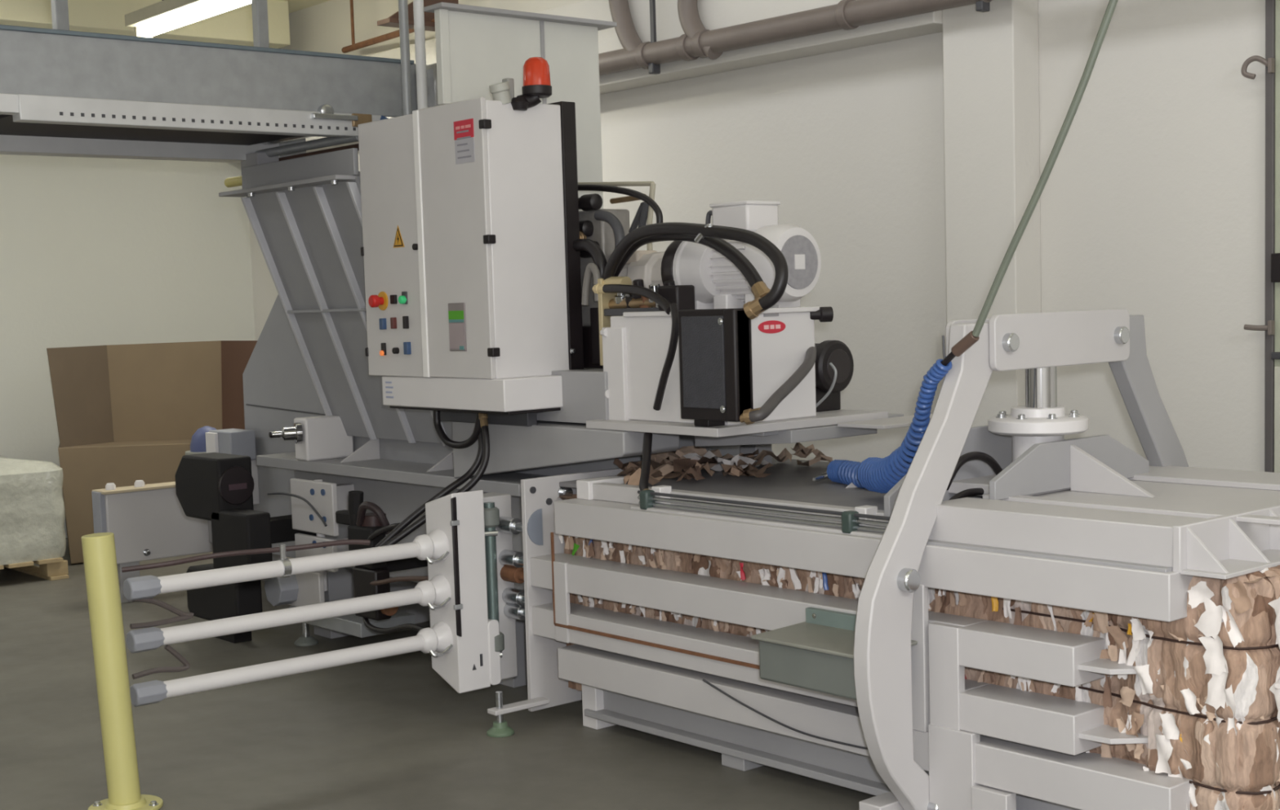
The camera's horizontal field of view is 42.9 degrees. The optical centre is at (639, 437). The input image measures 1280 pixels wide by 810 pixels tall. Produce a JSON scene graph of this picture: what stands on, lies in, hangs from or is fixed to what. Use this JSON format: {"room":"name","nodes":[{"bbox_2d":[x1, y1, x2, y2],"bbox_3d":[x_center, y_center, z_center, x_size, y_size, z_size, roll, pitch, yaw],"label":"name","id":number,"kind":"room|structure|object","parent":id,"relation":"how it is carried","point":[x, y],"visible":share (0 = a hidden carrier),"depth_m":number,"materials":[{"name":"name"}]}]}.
{"room":"waste facility","nodes":[
{"label":"waste facility","id":0,"kind":"room"},
{"bbox_2d":[0,154,255,537],"bbox_3d":[-7.291,-0.968,10.312,10.900,4.050,0.200,-6,6,-40],"label":"wall","id":1,"kind":"structure","parent":0,"point":[94,251],"depth_m":12.80,"materials":[{"name":"beige paint"}]},
{"bbox_2d":[284,0,330,13],"bbox_3d":[-2.067,-2.733,4.010,10.900,0.200,16.400,-6,6,-40],"label":"ceiling","id":2,"kind":"structure","parent":0,"point":[293,5],"depth_m":12.47,"materials":[{"name":"paint"}]},
{"bbox_2d":[0,0,289,48],"bbox_3d":[-6.597,-2.755,9.089,10.240,0.330,0.200,-6,6,-40],"label":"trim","id":3,"kind":"structure","parent":2,"relation":"attached to","point":[234,26],"depth_m":11.56,"materials":[{"name":"paint"}]},
{"bbox_2d":[124,0,251,37],"bbox_3d":[-2.663,-2.880,10.111,0.180,0.490,2.220,-6,6,-40],"label":"lamp","id":4,"kind":"object","parent":2,"relation":"hanging from","point":[164,15],"visible":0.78,"depth_m":10.48,"materials":[{"name":"white plastic"}]},
{"bbox_2d":[133,26,153,37],"bbox_3d":[-3.346,-2.730,10.972,0.120,0.090,0.040,-6,6,-40],"label":"ceiling light","id":5,"kind":"object","parent":4,"relation":"attached to","point":[138,31],"depth_m":10.93,"materials":[{"name":"white plastic"}]},
{"bbox_2d":[0,0,439,162],"bbox_3d":[-3.129,-2.006,6.506,5.020,1.600,1.300,-6,6,-40],"label":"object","id":6,"kind":"object","parent":2,"relation":"hanging from","point":[64,92],"visible":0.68,"depth_m":7.15,"materials":[{"name":"metal"}]},
{"bbox_2d":[341,0,435,53],"bbox_3d":[-1.669,-2.965,11.084,0.044,0.544,2.036,-5,6,-30],"label":"ceiling pipe","id":7,"kind":"object","parent":2,"relation":"hanging from","point":[353,46],"visible":0.66,"depth_m":11.61,"materials":[{"name":"metal"}]},
{"bbox_2d":[598,0,991,75],"bbox_3d":[2.639,-2.425,6.140,0.146,1.096,12.950,-6,6,-40],"label":"drain pipe","id":8,"kind":"object","parent":2,"relation":"hanging from","point":[697,42],"visible":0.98,"depth_m":8.62,"materials":[{"name":"grey metal"}]},
{"bbox_2d":[941,0,1118,365],"bbox_3d":[1.352,-1.483,4.486,0.036,2.587,1.361,-6,6,-40],"label":"hanging cable","id":9,"kind":"object","parent":2,"relation":"hanging from","point":[972,336],"visible":1,"depth_m":4.78,"materials":[{"name":"green rubber"}]},
{"bbox_2d":[0,537,875,809],"bbox_3d":[-1.938,1.500,4.364,10.900,0.200,16.400,-6,6,-40],"label":"floor","id":10,"kind":"structure","parent":0,"point":[388,732],"depth_m":6.46,"materials":[{"name":"concrete"}]},
{"bbox_2d":[0,557,69,580],"bbox_3d":[-4.756,0.873,10.835,1.370,0.140,1.480,-6,6,-40],"label":"pallet","id":11,"kind":"object","parent":10,"relation":"on","point":[51,569],"visible":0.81,"depth_m":10.69,"materials":[{"name":"brown wood"}]},
{"bbox_2d":[0,455,66,564],"bbox_3d":[-4.759,0.444,10.811,1.429,0.720,1.498,-6,6,-40],"label":"goods","id":12,"kind":"object","parent":11,"relation":"on","point":[33,509],"visible":1,"depth_m":10.57,"materials":[{"name":"plastic"}]},
{"bbox_2d":[80,532,163,809],"bbox_3d":[-1.802,0.807,5.617,0.250,0.964,0.250,-6,6,-40],"label":"bollard","id":13,"kind":"object","parent":10,"relation":"on","point":[99,550],"visible":1,"depth_m":5.58,"materials":[{"name":"yellow metal"}]},
{"bbox_2d":[46,340,257,564],"bbox_3d":[-3.627,0.027,12.277,2.029,1.496,1.200,-6,6,-40],"label":"cardboard box","id":14,"kind":"object","parent":10,"relation":"on","point":[126,414],"visible":0.56,"depth_m":11.82,"materials":[{"name":"brown cardboard"}]},
{"bbox_2d":[91,480,279,603],"bbox_3d":[-2.516,0.595,9.869,1.330,0.720,0.760,-6,6,-40],"label":"housing","id":15,"kind":"object","parent":10,"relation":"on","point":[147,522],"visible":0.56,"depth_m":9.77,"materials":[{"name":"paint"}]},
{"bbox_2d":[185,426,216,454],"bbox_3d":[-2.551,0.112,9.613,0.257,0.367,0.257,-6,6,-40],"label":"cap","id":16,"kind":"object","parent":15,"relation":"on","point":[197,445],"visible":0.41,"depth_m":9.53,"materials":[{"name":"blue plastic"}]},
{"bbox_2d":[174,452,316,643],"bbox_3d":[-2.009,0.561,8.617,0.562,0.965,0.809,-6,6,-40],"label":"motor","id":17,"kind":"object","parent":10,"relation":"on","point":[216,487],"visible":0.76,"depth_m":8.38,"materials":[{"name":"black paint"}]},
{"bbox_2d":[242,294,903,687],"bbox_3d":[-0.799,0.082,7.990,1.350,1.950,4.280,-6,6,-40],"label":"frame","id":18,"kind":"object","parent":10,"relation":"on","point":[398,477],"visible":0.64,"depth_m":8.12,"materials":[{"name":"paint"}]},
{"bbox_2d":[205,428,259,504],"bbox_3d":[-2.334,0.171,9.382,0.220,0.435,0.270,-6,6,-40],"label":"box","id":19,"kind":"object","parent":18,"relation":"attached to","point":[227,441],"visible":0.48,"depth_m":9.30,"materials":[{"name":"grey plastic"}]},
{"bbox_2d":[266,492,327,526],"bbox_3d":[-1.716,0.349,8.128,0.012,0.139,0.578,-6,6,-40],"label":"cable","id":20,"kind":"object","parent":18,"relation":"attached to","point":[268,493],"visible":1,"depth_m":8.06,"materials":[{"name":"black rubber"}]},
{"bbox_2d":[268,415,353,461],"bbox_3d":[-1.706,0.003,8.433,0.435,0.220,0.131,-6,6,-40],"label":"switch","id":21,"kind":"object","parent":18,"relation":"on","point":[321,437],"visible":0.96,"depth_m":8.40,"materials":[{"name":"white metal"}]},
{"bbox_2d":[218,147,453,446],"bbox_3d":[-1.186,-0.704,7.990,1.085,1.460,1.793,-6,6,-40],"label":"hopper","id":22,"kind":"object","parent":18,"relation":"on","point":[304,213],"visible":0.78,"depth_m":8.01,"materials":[{"name":"paint"}]},
{"bbox_2d":[423,1,617,211],"bbox_3d":[-0.834,-1.317,7.694,0.970,1.190,1.160,-6,6,-40],"label":"chute","id":23,"kind":"object","parent":22,"relation":"on","point":[477,47],"visible":0.54,"depth_m":7.25,"materials":[{"name":"paint"}]},
{"bbox_2d":[335,490,390,539],"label":"control valve","id":24,"kind":"object","parent":18,"relation":"attached to","point":[359,521],"depth_m":7.40,"materials":[{"name":"black paint"}]},
{"bbox_2d":[348,530,391,551],"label":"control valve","id":25,"kind":"object","parent":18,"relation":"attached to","point":[372,543],"depth_m":7.36,"materials":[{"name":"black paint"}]},
{"bbox_2d":[367,522,400,540],"bbox_3d":[-1.149,0.430,7.260,0.050,0.128,0.314,-6,6,-40],"label":"hose","id":26,"kind":"object","parent":25,"relation":"attached to","point":[385,529],"visible":0.74,"depth_m":7.22,"materials":[{"name":"black rubber"}]},
{"bbox_2d":[355,606,398,620],"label":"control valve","id":27,"kind":"object","parent":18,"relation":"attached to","point":[382,614],"depth_m":7.36,"materials":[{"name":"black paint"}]},
{"bbox_2d":[362,617,425,633],"bbox_3d":[-1.059,0.825,7.101,0.050,0.127,0.974,-4,5,-28],"label":"hose","id":28,"kind":"object","parent":27,"relation":"attached to","point":[405,626],"visible":0.69,"depth_m":7.12,"materials":[{"name":"black rubber"}]},
{"bbox_2d":[352,556,427,597],"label":"control valve","id":29,"kind":"object","parent":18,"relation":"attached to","point":[363,575],"depth_m":7.40,"materials":[{"name":"black paint"}]},
{"bbox_2d":[369,576,428,585],"bbox_3d":[-1.038,0.628,7.078,0.040,0.159,1.016,-5,6,-30],"label":"hose","id":30,"kind":"object","parent":29,"relation":"attached to","point":[397,579],"visible":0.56,"depth_m":7.05,"materials":[{"name":"brown rubber"}]},
{"bbox_2d":[357,97,587,426],"bbox_3d":[-0.753,-0.744,7.116,0.557,1.360,1.050,-6,6,-40],"label":"cabinet","id":31,"kind":"object","parent":18,"relation":"on","point":[470,207],"visible":0.95,"depth_m":6.85,"materials":[{"name":"white metal"}]},
{"bbox_2d":[379,350,384,355],"bbox_3d":[-1.151,-0.380,7.276,0.018,0.024,0.024,-6,6,-40],"label":"lamp","id":32,"kind":"object","parent":31,"relation":"attached to","point":[381,352],"depth_m":7.27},
{"bbox_2d":[398,295,406,303],"bbox_3d":[-1.040,-0.605,7.112,0.025,0.036,0.036,-6,6,-40],"label":"lamp","id":33,"kind":"object","parent":31,"relation":"attached to","point":[402,299],"depth_m":7.10,"materials":[{"name":"green plastic"}]},
{"bbox_2d":[398,0,412,115],"bbox_3d":[-1.086,-2.179,7.401,0.068,1.530,0.068,-6,6,-40],"label":"cable conduit","id":34,"kind":"object","parent":31,"relation":"attached to","point":[402,4],"visible":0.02,"depth_m":7.42,"materials":[{"name":"metal"}]},
{"bbox_2d":[413,0,427,110],"bbox_3d":[-1.004,-2.173,7.305,0.068,1.530,0.068,-6,6,-40],"label":"cable conduit","id":35,"kind":"object","parent":31,"relation":"attached to","point":[418,5],"visible":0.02,"depth_m":7.32,"materials":[{"name":"grey metal"}]},
{"bbox_2d":[374,417,483,546],"bbox_3d":[-0.894,0.196,6.986,0.503,0.551,0.104,-4,5,-25],"label":"hose","id":36,"kind":"object","parent":31,"relation":"attached to","point":[477,461],"visible":0.81,"depth_m":6.96,"materials":[{"name":"black rubber"}]},
{"bbox_2d":[381,413,489,546],"bbox_3d":[-0.866,0.180,6.908,0.496,0.591,0.110,-4,5,-22],"label":"hose","id":37,"kind":"object","parent":31,"relation":"attached to","point":[483,417],"visible":0.69,"depth_m":6.92,"materials":[{"name":"black rubber"}]},
{"bbox_2d":[432,410,481,448],"bbox_3d":[-0.798,-0.041,7.165,0.031,0.176,0.373,-6,6,-40],"label":"hose","id":38,"kind":"object","parent":31,"relation":"hanging from","point":[437,422],"visible":0.94,"depth_m":7.18,"materials":[{"name":"black rubber"}]},
{"bbox_2d":[389,405,560,414],"bbox_3d":[-0.684,-0.139,7.144,0.400,0.015,0.910,-6,6,-40],"label":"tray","id":39,"kind":"object","parent":31,"relation":"on","point":[509,410],"depth_m":6.81,"materials":[{"name":"white paint"}]},
{"bbox_2d":[488,78,514,104],"bbox_3d":[-0.568,-1.419,6.675,0.104,0.113,0.083,-6,6,-40],"label":"siren","id":40,"kind":"object","parent":31,"relation":"on","point":[504,91],"visible":0.96,"depth_m":6.65,"materials":[{"name":"white plastic"}]},
{"bbox_2d":[511,56,551,111],"bbox_3d":[-0.449,-1.460,6.703,0.177,0.217,0.124,-4,6,-30],"label":"beacon","id":41,"kind":"object","parent":31,"relation":"on","point":[536,74],"visible":1,"depth_m":6.67,"materials":[{"name":"red plastic"}]},
{"bbox_2d":[573,238,607,277],"bbox_3d":[-0.214,-0.740,6.879,0.051,0.207,0.215,-6,6,-40],"label":"hose","id":42,"kind":"object","parent":31,"relation":"attached to","point":[589,246],"visible":0.73,"depth_m":6.82,"materials":[{"name":"black rubber"}]},
{"bbox_2d":[486,425,1279,809],"bbox_3d":[1.079,0.573,5.709,1.664,1.240,3.375,-6,6,-40],"label":"chamber","id":43,"kind":"object","parent":10,"relation":"on","point":[1087,523],"visible":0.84,"depth_m":5.35,"materials":[{"name":"paint"}]},
{"bbox_2d":[123,489,524,706],"bbox_3d":[-1.135,0.664,6.244,1.654,0.811,0.328,-6,6,-40],"label":"carriage","id":44,"kind":"object","parent":43,"relation":"attached to","point":[470,594],"visible":0.98,"depth_m":6.53,"materials":[{"name":"white metal"}]},
{"bbox_2d":[132,644,190,679],"bbox_3d":[-1.717,0.796,5.837,0.216,0.108,0.020,-6,6,-40],"label":"air line","id":45,"kind":"object","parent":44,"relation":"attached to","point":[186,665],"visible":1,"depth_m":5.85,"materials":[{"name":"rubber"}]},
{"bbox_2d":[129,597,193,628],"bbox_3d":[-1.712,0.608,5.830,0.238,0.123,0.020,-6,6,-40],"label":"air line","id":46,"kind":"object","parent":44,"relation":"on","point":[182,615],"visible":1,"depth_m":5.83,"materials":[{"name":"rubber"}]},
{"bbox_2d":[121,539,369,572],"bbox_3d":[-1.500,0.446,6.235,0.927,0.065,0.084,-3,5,-14],"label":"air line","id":47,"kind":"object","parent":44,"relation":"attached to","point":[341,542],"visible":0.98,"depth_m":6.23,"materials":[{"name":"brown rubber"}]},
{"bbox_2d":[276,543,292,577],"bbox_3d":[-1.345,0.464,6.138,0.030,0.127,0.074,-6,6,-40],"label":"clip","id":48,"kind":"object","parent":44,"relation":"attached to","point":[286,563],"visible":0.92,"depth_m":6.12,"materials":[{"name":"metal"}]},
{"bbox_2d":[613,442,832,485],"bbox_3d":[0.280,0.094,6.801,1.066,0.103,0.655,-6,6,-40],"label":"scraps","id":49,"kind":"object","parent":43,"relation":"on","point":[688,461],"visible":0.91,"depth_m":6.75,"materials":[{"name":"brown cardboard"}]},
{"bbox_2d":[536,368,932,465],"bbox_3d":[0.309,-0.080,6.888,1.180,0.450,1.820,-6,6,-40],"label":"platform","id":50,"kind":"object","parent":43,"relation":"on","point":[584,401],"visible":0.51,"depth_m":6.50,"materials":[{"name":"paint"}]},
{"bbox_2d":[577,193,630,368],"bbox_3d":[-0.178,-0.678,7.048,0.256,0.745,0.650,-6,6,-40],"label":"valve manifold","id":51,"kind":"object","parent":50,"relation":"on","point":[600,232],"visible":0.35,"depth_m":6.99,"materials":[{"name":"black paint"}]},
{"bbox_2d":[594,209,625,248],"bbox_3d":[-0.123,-0.838,6.854,0.043,0.254,0.165,-6,6,-40],"label":"hose","id":52,"kind":"object","parent":51,"relation":"attached to","point":[599,215],"visible":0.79,"depth_m":6.81,"materials":[{"name":"grey rubber"}]},
{"bbox_2d":[577,184,662,222],"bbox_3d":[-0.102,-0.996,6.934,0.027,0.211,0.582,-6,6,-40],"label":"hose","id":53,"kind":"object","parent":51,"relation":"attached to","point":[639,195],"visible":0.86,"depth_m":6.85,"materials":[{"name":"black rubber"}]},
{"bbox_2d":[611,250,664,296],"bbox_3d":[0.058,-0.546,6.883,0.227,0.495,0.420,-6,6,-40],"label":"motor","id":54,"kind":"object","parent":50,"relation":"on","point":[646,265],"visible":0.29,"depth_m":6.79,"materials":[{"name":"white paint"}]},
{"bbox_2d":[577,181,655,250],"bbox_3d":[-0.106,-0.870,7.074,0.068,0.520,0.532,-6,6,-40],"label":"frame","id":55,"kind":"object","parent":54,"relation":"on","point":[644,212],"visible":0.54,"depth_m":6.91,"materials":[{"name":"beige metal"}]},
{"bbox_2d":[613,234,770,299],"bbox_3d":[0.166,-0.677,6.460,0.084,0.324,1.090,-5,6,-36],"label":"hose","id":56,"kind":"object","parent":54,"relation":"attached to","point":[759,288],"visible":0.48,"depth_m":6.22,"materials":[{"name":"black rubber"}]},
{"bbox_2d":[639,432,652,490],"bbox_3d":[0.025,0.115,6.236,0.059,0.256,0.316,-2,5,0],"label":"hose","id":57,"kind":"object","parent":50,"relation":"attached to","point":[647,440],"visible":0.7,"depth_m":6.29,"materials":[{"name":"black rubber"}]},
{"bbox_2d":[678,307,753,426],"bbox_3d":[0.301,-0.260,6.041,0.163,0.440,0.315,-6,6,-40],"label":"cooler","id":58,"kind":"object","parent":50,"relation":"on","point":[716,366],"visible":0.99,"depth_m":5.96,"materials":[{"name":"black paint"}]},
{"bbox_2d":[601,222,788,319],"bbox_3d":[0.163,-0.647,6.281,0.132,0.384,1.175,-5,6,-35],"label":"hose","id":59,"kind":"object","parent":58,"relation":"attached to","point":[753,308],"visible":0.98,"depth_m":6.05,"materials":[{"name":"black rubber"}]},
{"bbox_2d":[693,223,712,242],"bbox_3d":[0.236,-0.782,6.229,0.067,0.069,0.207,-2,5,-7],"label":"clamp","id":60,"kind":"object","parent":59,"relation":"attached to","point":[699,237],"visible":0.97,"depth_m":6.19,"materials":[{"name":"metal"}]},
{"bbox_2d":[739,343,816,424],"bbox_3d":[0.575,-0.241,6.239,0.157,0.316,0.869,0,5,21],"label":"hose","id":61,"kind":"object","parent":58,"relation":"attached to","point":[748,416],"visible":0.81,"depth_m":6.02,"materials":[{"name":"black rubber"}]},
{"bbox_2d":[600,304,833,425],"bbox_3d":[0.311,-0.297,6.526,0.595,0.462,0.771,-6,6,-40],"label":"tank","id":62,"kind":"object","parent":50,"relation":"on","point":[635,346],"visible":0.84,"depth_m":6.39,"materials":[{"name":"white metal"}]},
{"bbox_2d":[591,283,670,315],"bbox_3d":[-0.029,-0.561,6.538,0.048,0.137,0.576,-5,6,-33],"label":"hose","id":63,"kind":"object","parent":62,"relation":"attached to","point":[598,288],"visible":0.95,"depth_m":6.50,"materials":[{"name":"black rubber"}]},
{"bbox_2d":[597,276,695,365],"bbox_3d":[0.026,-0.479,6.608,0.110,0.369,0.481,-6,6,-40],"label":"block","id":64,"kind":"object","parent":62,"relation":"attached to","point":[610,304],"visible":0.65,"depth_m":6.62,"materials":[{"name":"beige metal"}]},
{"bbox_2d":[581,262,600,305],"bbox_3d":[-0.204,-0.643,6.787,0.032,0.176,0.118,-6,6,-40],"label":"hose","id":65,"kind":"object","parent":64,"relation":"attached to","point":[591,268],"visible":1,"depth_m":6.78,"materials":[{"name":"grey rubber"}]},
{"bbox_2d":[653,302,678,410],"bbox_3d":[0.102,-0.312,6.279,0.049,0.417,0.189,-5,6,-33],"label":"hose","id":66,"kind":"object","parent":62,"relation":"attached to","point":[673,306],"visible":0.95,"depth_m":6.23,"materials":[{"name":"black rubber"}]},
{"bbox_2d":[661,240,720,309],"bbox_3d":[0.253,-0.680,6.650,0.307,0.318,0.215,-6,6,-40],"label":"housing","id":67,"kind":"object","parent":62,"relation":"on","point":[683,262],"visible":0.38,"depth_m":6.54,"materials":[{"name":"white metal"}]},
{"bbox_2d":[705,200,821,308],"bbox_3d":[0.473,-0.732,6.526,0.304,0.430,0.464,-6,6,-40],"label":"motor","id":68,"kind":"object","parent":62,"relation":"on","point":[801,251],"visible":0.64,"depth_m":6.43,"materials":[{"name":"white metal"}]},
{"bbox_2d":[781,235,817,288],"bbox_3d":[0.621,-0.688,6.359,0.209,0.209,0.008,-6,6,-40],"label":"fan grille","id":69,"kind":"object","parent":68,"relation":"attached to","point":[800,252],"depth_m":6.36,"materials":[{"name":"grey metal"}]},
{"bbox_2d":[814,340,853,412],"bbox_3d":[0.732,-0.262,6.788,0.216,0.293,0.268,-6,6,-40],"label":"motor","id":70,"kind":"object","parent":50,"relation":"on","point":[837,353],"visible":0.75,"depth_m":6.68,"materials":[{"name":"black paint"}]},
{"bbox_2d":[816,362,837,407],"bbox_3d":[0.744,-0.203,6.622,0.015,0.210,0.152,-6,7,-44],"label":"cable","id":71,"kind":"object","parent":70,"relation":"hanging from","point":[831,364],"visible":0.9,"depth_m":6.58,"materials":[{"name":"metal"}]},
{"bbox_2d":[630,504,884,537],"bbox_3d":[0.456,0.288,5.634,0.100,0.013,1.400,-6,6,-40],"label":"rail","id":72,"kind":"object","parent":43,"relation":"attached to","point":[687,510],"depth_m":5.61,"materials":[{"name":"metal"}]},
{"bbox_2d":[751,606,917,699],"bbox_3d":[0.617,0.682,5.165,0.272,0.202,0.477,-6,6,-40],"label":"box","id":73,"kind":"object","parent":43,"relation":"attached to","point":[816,653],"visible":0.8,"depth_m":5.15,"materials":[{"name":"metal"}]},
{"bbox_2d":[845,482,857,488],"bbox_3d":[0.895,0.145,6.175,0.252,0.075,0.008,-3,5,-16],"label":"plate","id":74,"kind":"object","parent":43,"relation":"on","point":[851,485],"visible":0.19,"depth_m":6.15,"materials":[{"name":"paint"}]},
{"bbox_2d":[812,355,952,493],"bbox_3d":[0.897,-0.048,5.767,0.264,0.524,1.330,-3,5,-13],"label":"coiled hose","id":75,"kind":"object","parent":43,"relation":"on","point":[876,474],"visible":0.9,"depth_m":5.49,"materials":[{"name":"blue plastic"}]},
{"bbox_2d":[557,493,1279,809],"bbox_3d":[1.079,0.665,5.863,1.199,0.828,3.104,-6,6,-40],"label":"bale","id":76,"kind":"object","parent":43,"relation":"in","point":[1204,692],"visible":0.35,"depth_m":4.52,"materials":[{"name":"cardboard"}]},
{"bbox_2d":[948,488,983,500],"bbox_3d":[1.034,0.244,5.271,0.348,0.150,0.032,-6,6,-40],"label":"hose","id":77,"kind":"object","parent":43,"relation":"attached to","point":[971,491],"visible":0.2,"depth_m":5.28,"materials":[{"name":"black rubber"}]},
{"bbox_2d":[946,451,1002,489],"bbox_3d":[1.105,0.102,5.390,0.324,0.114,0.028,-6,6,-40],"label":"hose","id":78,"kind":"object","parent":43,"relation":"attached to","point":[972,455],"visible":0.78,"depth_m":5.38,"materials":[{"name":"black rubber"}]},
{"bbox_2d":[987,366,1088,462],"bbox_3d":[1.340,-0.084,5.484,0.329,0.430,0.329,-6,6,-40],"label":"hydraulic cylinder","id":79,"kind":"object","parent":43,"relation":"on","point":[1041,420],"visible":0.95,"depth_m":5.41,"materials":[{"name":"silver metal"}]},
{"bbox_2d":[853,308,1188,809],"bbox_3d":[1.388,0.386,5.522,1.974,1.625,0.215,-6,6,-40],"label":"yoke","id":80,"kind":"object","parent":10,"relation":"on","point":[882,652],"visible":0.66,"depth_m":5.06,"materials":[{"name":"paint"}]},
{"bbox_2d":[248,0,1265,471],"bbox_3d":[2.112,-1.026,7.584,0.200,4.050,16.200,-6,6,-40],"label":"wall","id":81,"kind":"structure","parent":0,"point":[1153,197],"depth_m":7.63,"materials":[{"name":"paint"}]},
{"bbox_2d":[305,0,942,141],"bbox_3d":[-0.949,-2.409,10.633,0.260,0.520,7.470,-6,6,-40],"label":"trim","id":82,"kind":"structure","parent":81,"relation":"attached to","point":[713,14],"depth_m":8.87,"materials":[{"name":"paint"}]},
{"bbox_2d":[377,0,458,31],"bbox_3d":[-1.415,-2.811,10.486,0.574,0.330,0.150,-6,6,-40],"label":"steel beam","id":83,"kind":"structure","parent":82,"relation":"on","point":[393,20],"depth_m":10.44,"materials":[{"name":"metal"}]},
{"bbox_2d":[942,0,1040,426],"bbox_3d":[1.683,-1.030,7.775,0.200,4.050,0.410,-6,6,-40],"label":"column","id":84,"kind":"structure","parent":81,"relation":"attached to","point":[991,66],"depth_m":7.65,"materials":[{"name":"paint"}]},
{"bbox_2d":[1244,320,1275,334],"bbox_3d":[2.595,-0.462,6.820,0.119,0.060,0.034,2,6,38],"label":"wall hook","id":85,"kind":"object","parent":81,"relation":"attached to","point":[1270,327],"visible":1,"depth_m":6.80,"materials":[{"name":"silver metal"}]},
{"bbox_2d":[1264,0,1275,472],"bbox_3d":[2.648,-0.552,6.822,0.050,3.200,0.037,-6,6,-40],"label":"pipe","id":86,"kind":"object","parent":81,"relation":"attached to","point":[1269,4],"depth_m":6.77,"materials":[{"name":"grey metal"}]},
{"bbox_2d":[1240,55,1275,79],"bbox_3d":[2.556,-1.534,6.735,0.131,0.097,0.034,2,6,37],"label":"wall hook","id":87,"kind":"object","parent":86,"relation":"attached to","point":[1269,63],"visible":1,"depth_m":6.72,"materials":[{"name":"grey metal"}]},
{"bbox_2d":[1271,0,1279,472],"bbox_3d":[2.953,-0.430,6.449,0.088,3.000,0.935,-6,6,-40],"label":"door","id":88,"kind":"structure","parent":81,"relation":"in","point":[1275,257],"depth_m":6.76,"materials":[{"name":"black paint"}]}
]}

